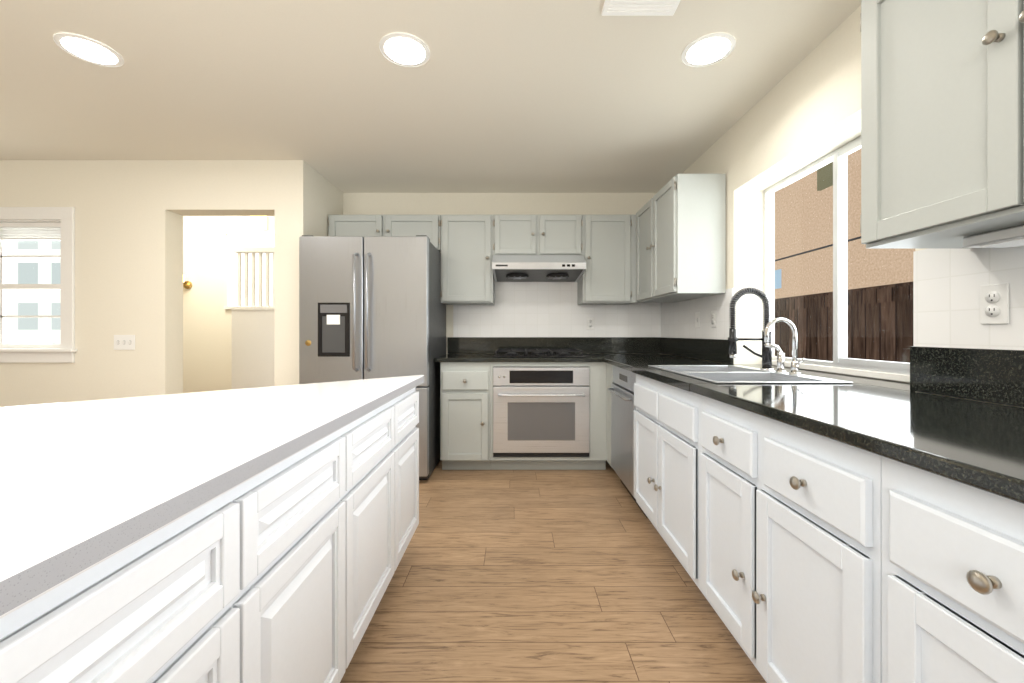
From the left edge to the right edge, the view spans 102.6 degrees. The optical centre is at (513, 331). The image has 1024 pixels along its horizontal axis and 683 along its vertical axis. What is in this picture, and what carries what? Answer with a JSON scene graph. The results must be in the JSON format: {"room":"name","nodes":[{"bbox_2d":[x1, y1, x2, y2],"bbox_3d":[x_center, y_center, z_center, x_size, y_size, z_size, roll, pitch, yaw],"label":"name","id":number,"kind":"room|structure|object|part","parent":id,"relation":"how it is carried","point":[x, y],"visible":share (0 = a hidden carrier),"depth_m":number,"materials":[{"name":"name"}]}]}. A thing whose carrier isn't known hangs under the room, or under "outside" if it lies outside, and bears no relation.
{"room":"kitchen","nodes":[
{"label":"kitchen","id":0,"kind":"room"},
{"bbox_2d":[6,241,60,343],"bbox_3d":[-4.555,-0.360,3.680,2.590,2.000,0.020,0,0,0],"label":"house","id":1,"kind":"object","parent":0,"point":[18,270],"visible":0.11,"depth_m":3.67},
{"bbox_2d":[0,160,287,406],"bbox_3d":[-3.870,-0.330,3.235,4.260,2.900,0.170,0,0,0],"label":"wall","id":2,"kind":"structure","parent":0,"point":[129,214],"depth_m":3.15,"materials":[{"name":"beige paint"}]},
{"bbox_2d":[114,335,134,349],"bbox_3d":[-2.990,0.080,3.142,0.162,0.115,0.016,0,0,0],"label":"wall switch","id":3,"kind":"object","parent":2,"relation":"attached to","point":[121,342],"visible":1,"depth_m":3.14,"materials":[{"name":"white plastic"}]},
{"bbox_2d":[183,275,191,288],"bbox_3d":[-4.130,-0.627,5.114,0.100,0.165,0.168,0,0,0],"label":"door knob","id":4,"kind":"object","parent":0,"point":[187,284],"visible":0.59,"depth_m":5.18,"materials":[{"name":"gold metal"}]},
{"bbox_2d":[183,216,274,392],"bbox_3d":[-3.870,-0.330,4.335,4.260,2.900,2.030,0,0,0],"label":"wall","id":5,"kind":"structure","parent":0,"point":[207,326],"depth_m":5.20,"materials":[{"name":"white paint"}]},
{"bbox_2d":[224,230,274,308],"bbox_3d":[-3.185,-0.785,5.184,0.950,0.990,0.028,0,0,0],"label":"railing","id":6,"kind":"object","parent":5,"relation":"in","point":[236,238],"depth_m":5.19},
{"bbox_2d":[250,216,266,229],"bbox_3d":[-3.215,-1.380,5.163,0.190,0.180,0.046,0,0,0],"label":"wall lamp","id":7,"kind":"object","parent":5,"relation":"attached to","point":[256,222],"visible":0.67,"depth_m":5.14,"materials":[{"name":"white"}]},
{"bbox_2d":[288,160,342,384],"bbox_3d":[-1.680,-0.100,3.520,0.120,2.440,0.740,0,0,0],"label":"wall","id":8,"kind":"structure","parent":0,"point":[311,197],"depth_m":3.15,"materials":[{"name":"beige paint"}]},
{"bbox_2d":[0,0,860,192],"bbox_3d":[-2.250,-1.600,1.050,7.900,0.560,8.900,0,0,0],"label":"ceiling","id":9,"kind":"structure","parent":0,"point":[510,96],"depth_m":2.19,"materials":[{"name":"paint"}]},
{"bbox_2d":[53,32,123,66],"bbox_3d":[-1.985,-1.316,1.920,0.230,0.006,0.230,0,0,0],"label":"recessed light","id":10,"kind":"object","parent":9,"relation":"in","point":[87,49],"visible":1,"depth_m":1.91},
{"bbox_2d":[379,32,429,66],"bbox_3d":[-0.510,-1.316,1.920,0.230,0.006,0.230,0,0,0],"label":"recessed light","id":11,"kind":"object","parent":9,"relation":"in","point":[402,49],"visible":1,"depth_m":1.91,"materials":[{"name":"white plastic"}]},
{"bbox_2d":[601,0,680,15],"bbox_3d":[0.510,-1.312,1.620,0.300,0.015,0.160,0,0,0],"label":"ceiling vent","id":12,"kind":"object","parent":9,"relation":"attached to","point":[610,7],"depth_m":1.65,"materials":[{"name":"white metal"}]},
{"bbox_2d":[681,32,735,66],"bbox_3d":[0.908,-1.316,1.920,0.230,0.006,0.230,0,0,0],"label":"recessed light","id":13,"kind":"object","parent":9,"relation":"in","point":[709,49],"visible":1,"depth_m":1.91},
{"bbox_2d":[343,193,655,353],"bbox_3d":[-0.040,-0.100,3.965,3.400,2.440,0.150,0,0,0],"label":"wall","id":14,"kind":"structure","parent":0,"point":[353,203],"depth_m":3.89,"materials":[{"name":"paint"}]},
{"bbox_2d":[328,215,440,252],"bbox_3d":[-1.128,-0.868,3.696,0.974,0.305,0.367,0,0,0],"label":"upper cabinet","id":15,"kind":"object","parent":14,"relation":"attached to","point":[338,225],"visible":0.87,"depth_m":3.56,"materials":[{"name":"grey wood"}]},
{"bbox_2d":[441,215,493,304],"bbox_3d":[-0.411,-0.637,3.696,0.452,0.765,0.367,0,0,0],"label":"upper cabinet","id":16,"kind":"object","parent":14,"relation":"attached to","point":[467,278],"visible":0.99,"depth_m":3.56,"materials":[{"name":"grey wood"}]},
{"bbox_2d":[586,317,593,329],"bbox_3d":[0.720,-0.080,3.875,0.070,0.115,0.010,0,0,0],"label":"wall outlet","id":17,"kind":"object","parent":14,"relation":"attached to","point":[589,320],"visible":1,"depth_m":3.88,"materials":[{"name":"white plastic"}]},
{"bbox_2d":[577,215,635,304],"bbox_3d":[0.831,-0.637,3.696,0.463,0.765,0.367,0,0,0],"label":"upper cabinet","id":18,"kind":"object","parent":14,"relation":"attached to","point":[609,241],"depth_m":3.56,"materials":[{"name":"grey wood"}]},
{"bbox_2d":[0,136,1023,382],"bbox_3d":[-1.552,-0.357,0.595,6.425,1.195,6.590,0,0,0],"label":"wall","id":19,"kind":"structure","parent":0,"point":[947,282],"depth_m":2.69,"materials":[{"name":"white paint"}]},
{"bbox_3d":[-4.058,-0.360,3.190,1.415,1.190,0.180,0,0,0],"label":"window frame","id":20,"kind":"part","parent":19,"relation":"part of","materials":[{"name":"white wood"}]},
{"bbox_2d":[493,215,582,254],"bbox_3d":[0.207,-0.843,3.696,0.781,0.355,0.367,0,0,0],"label":"upper cabinet","id":21,"kind":"object","parent":19,"relation":"attached to","point":[512,234],"visible":0.98,"depth_m":3.56,"materials":[{"name":"grey wood"}]},
{"bbox_2d":[492,255,585,281],"bbox_3d":[0.207,-0.567,3.626,0.777,0.190,0.507,0,0,0],"label":"range hood","id":22,"kind":"object","parent":21,"relation":"attached to","point":[505,268],"visible":1,"depth_m":3.48,"materials":[{"name":"silver metal"}]},
{"bbox_2d":[447,337,1023,406],"bbox_3d":[0.386,0.127,0.595,2.027,0.154,6.590,0,0,0],"label":"backsplash","id":23,"kind":"structure","parent":19,"relation":"attached to","point":[986,375],"depth_m":1.39,"materials":[{"name":"black stone"}]},
{"bbox_3d":[1.619,-0.330,2.020,0.082,1.140,1.180,0,0,0],"label":"window frame","id":24,"kind":"part","parent":19,"relation":"part of","materials":[{"name":"silver metal"}]},
{"bbox_2d":[340,460,766,682],"bbox_3d":[-2.250,1.170,1.050,7.900,0.100,8.900,0,0,0],"label":"floor","id":25,"kind":"structure","parent":0,"point":[503,576],"depth_m":1.74,"materials":[{"name":"brown wood"}]},
{"bbox_2d":[0,387,418,682],"bbox_3d":[-1.261,0.697,0.298,1.533,0.846,3.695,0,0,0],"label":"base cabinet","id":26,"kind":"object","parent":25,"relation":"on","point":[280,577],"visible":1,"depth_m":0.79,"materials":[{"name":"white wood"}]},
{"bbox_2d":[0,375,423,618],"bbox_3d":[-1.275,0.251,0.306,1.585,0.042,3.811,0,0,0],"label":"countertop","id":27,"kind":"structure","parent":26,"relation":"on","point":[82,483],"depth_m":0.76,"materials":[{"name":"stone"}]},
{"bbox_2d":[231,247,274,388],"bbox_3d":[-2.775,0.090,4.560,0.650,2.060,0.140,0,0,0],"label":"balustrade","id":28,"kind":"object","parent":25,"relation":"on","point":[253,326],"visible":0.56,"depth_m":4.50,"materials":[{"name":"white wood"}]},
{"bbox_2d":[299,235,445,479],"bbox_3d":[-1.105,0.203,3.398,0.941,1.834,0.924,0,0,0],"label":"refrigerator","id":29,"kind":"object","parent":25,"relation":"on","point":[371,307],"visible":0.74,"depth_m":3.00,"materials":[{"name":"grey metal"}]},
{"bbox_2d":[440,362,490,469],"bbox_3d":[-0.387,0.679,3.547,0.395,0.881,0.679,0,0,0],"label":"base cabinet","id":30,"kind":"object","parent":25,"relation":"on","point":[464,386],"depth_m":3.25,"materials":[{"name":"white wood"}]},
{"bbox_2d":[490,362,605,469],"bbox_3d":[0.279,0.679,3.573,0.933,0.881,0.626,0,0,0],"label":"base cabinet","id":31,"kind":"object","parent":25,"relation":"on","point":[596,460],"visible":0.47,"depth_m":3.26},
{"bbox_2d":[434,354,602,361],"bbox_3d":[0.035,0.222,3.546,1.326,0.033,0.641,0,0,0],"label":"countertop","id":32,"kind":"structure","parent":31,"relation":"on","point":[448,357],"depth_m":3.23,"materials":[{"name":"black stone"}]},
{"bbox_2d":[492,349,585,356],"bbox_3d":[0.205,0.178,3.560,0.760,0.051,0.500,0,0,0],"label":"gas cooktop","id":33,"kind":"object","parent":32,"relation":"in","point":[510,352],"visible":1,"depth_m":3.40,"materials":[{"name":"black metal"}]},
{"bbox_2d":[493,367,589,456],"bbox_3d":[0.216,0.635,3.494,0.762,0.710,0.633,0,0,0],"label":"wall oven","id":34,"kind":"object","parent":31,"relation":"in","point":[538,411],"visible":0.98,"depth_m":3.23,"materials":[{"name":"grey metal"}]},
{"bbox_2d":[606,363,619,477],"bbox_3d":[0.782,0.681,3.168,0.095,0.879,0.180,0,0,0],"label":"cabinet filler","id":35,"kind":"object","parent":25,"relation":"on","point":[609,368],"depth_m":3.19,"materials":[{"name":"white wood"}]},
{"bbox_2d":[608,366,647,517],"bbox_3d":[1.003,0.681,2.774,0.631,0.878,0.602,0,0,0],"label":"dishwasher","id":36,"kind":"object","parent":25,"relation":"on","point":[622,389],"visible":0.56,"depth_m":2.72,"materials":[{"name":"grey metal"}]},
{"bbox_2d":[634,374,701,591],"bbox_3d":[1.039,0.679,2.036,0.714,0.881,0.868,0,0,0],"label":"base cabinet","id":37,"kind":"object","parent":25,"relation":"on","point":[667,418],"visible":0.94,"depth_m":1.90,"materials":[{"name":"white wood"}]},
{"bbox_2d":[590,354,1023,503],"bbox_3d":[1.137,0.222,0.633,0.875,0.033,6.466,0,0,0],"label":"countertop","id":38,"kind":"structure","parent":37,"relation":"on","point":[980,445],"depth_m":0.98,"materials":[{"name":"black stone"}]},
{"bbox_2d":[648,365,852,383],"bbox_3d":[1.073,0.286,2.038,0.545,0.176,0.825,0,0,0],"label":"double-bowl sink","id":39,"kind":"object","parent":38,"relation":"in","point":[719,374],"visible":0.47,"depth_m":2.02,"materials":[{"name":"silver metal"}]},
{"bbox_2d":[764,343,785,372],"bbox_3d":[1.280,0.126,2.010,0.099,0.145,0.044,0,0,0],"label":"sprayer","id":40,"kind":"object","parent":39,"relation":"on","point":[780,355],"visible":0.99,"depth_m":2.00,"materials":[{"name":"silver metal"}]},
{"bbox_2d":[728,287,773,370],"bbox_3d":[1.223,-0.017,2.145,0.229,0.431,0.110,0,0,0],"label":"spring faucet","id":41,"kind":"object","parent":38,"relation":"on","point":[766,356],"visible":0.91,"depth_m":2.11,"materials":[{"name":"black metal"}]},
{"bbox_2d":[764,318,804,374],"bbox_3d":[1.253,0.065,1.913,0.160,0.266,0.083,0,0,22],"label":"chrome gooseneck faucet","id":42,"kind":"object","parent":38,"relation":"on","point":[794,364],"visible":1,"depth_m":1.90,"materials":[{"name":"silver metal"}]},
{"bbox_2d":[700,396,880,682],"bbox_3d":[1.039,0.679,1.211,0.714,0.881,0.778,0,0,0],"label":"base cabinet","id":43,"kind":"object","parent":25,"relation":"on","point":[790,516],"visible":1,"depth_m":1.07,"materials":[{"name":"white wood"}]},
{"bbox_2d":[664,5,1023,407],"bbox_3d":[1.530,-0.100,0.345,0.260,2.440,7.090,0,0,0],"label":"wall","id":44,"kind":"structure","parent":0,"point":[814,110],"depth_m":2.25,"materials":[{"name":"paint"}]},
{"bbox_2d":[636,174,725,302],"bbox_3d":[1.206,-0.647,3.127,0.367,0.785,0.870,0,0,0],"label":"upper cabinet","id":45,"kind":"object","parent":44,"relation":"attached to","point":[681,230],"visible":1,"depth_m":2.69,"materials":[{"name":"white wood"}]},
{"bbox_2d":[695,312,699,327],"bbox_3d":[1.383,-0.090,3.100,0.016,0.115,0.070,0,0,0],"label":"outlet","id":46,"kind":"object","parent":44,"relation":"attached to","point":[697,315],"visible":1,"depth_m":3.09,"materials":[{"name":"white plastic"}]},
{"bbox_2d":[711,311,715,326],"bbox_3d":[1.385,-0.090,2.850,0.010,0.115,0.070,0,0,0],"label":"outlet","id":47,"kind":"object","parent":44,"relation":"attached to","point":[713,313],"visible":1,"depth_m":2.84,"materials":[{"name":"white plastic"}]},
{"bbox_2d":[860,0,1023,247],"bbox_3d":[1.206,-0.637,0.662,0.367,0.765,1.202,0,0,0],"label":"upper cabinet","id":48,"kind":"object","parent":44,"relation":"attached to","point":[942,81],"visible":0.99,"depth_m":1.02,"materials":[{"name":"grey wood"}]},
{"bbox_2d":[963,225,1023,247],"bbox_3d":[1.260,-0.237,0.825,0.120,0.031,0.550,0,0,0],"label":"under-cabinet light","id":49,"kind":"object","parent":48,"relation":"attached to","point":[1013,236],"visible":1,"depth_m":1.03,"materials":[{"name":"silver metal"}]},
{"bbox_2d":[980,283,1008,323],"bbox_3d":[1.385,-0.080,1.185,0.010,0.115,0.070,0,0,0],"label":"outlet","id":50,"kind":"object","parent":44,"relation":"attached to","point":[994,299],"visible":1,"depth_m":1.18,"materials":[{"name":"white plastic"}]},
{"bbox_2d":[881,456,1023,682],"bbox_3d":[1.039,0.679,0.619,0.714,0.881,0.402,0,0,0],"label":"base cabinet","id":51,"kind":"object","parent":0,"point":[952,552],"depth_m":0.68,"materials":[{"name":"white wood"}]},
{"label":"outside","id":52,"kind":"structure","parent":0,"visible":0},
{"bbox_2d":[775,282,912,362],"bbox_3d":[3.010,0.870,3.000,0.080,2.500,10.000,0,0,0],"label":"fence","id":53,"kind":"object","parent":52,"point":[879,318],"depth_m":3.58,"materials":[{"name":"brown wood"}]},
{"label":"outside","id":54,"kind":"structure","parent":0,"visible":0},
{"bbox_2d":[775,148,914,298],"bbox_3d":[4.325,-1.380,3.000,0.150,7.000,10.000,0,0,0],"label":"stucco","id":55,"kind":"structure","parent":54,"point":[804,207],"depth_m":5.73,"materials":[{"name":"brown paint"}]}
]}

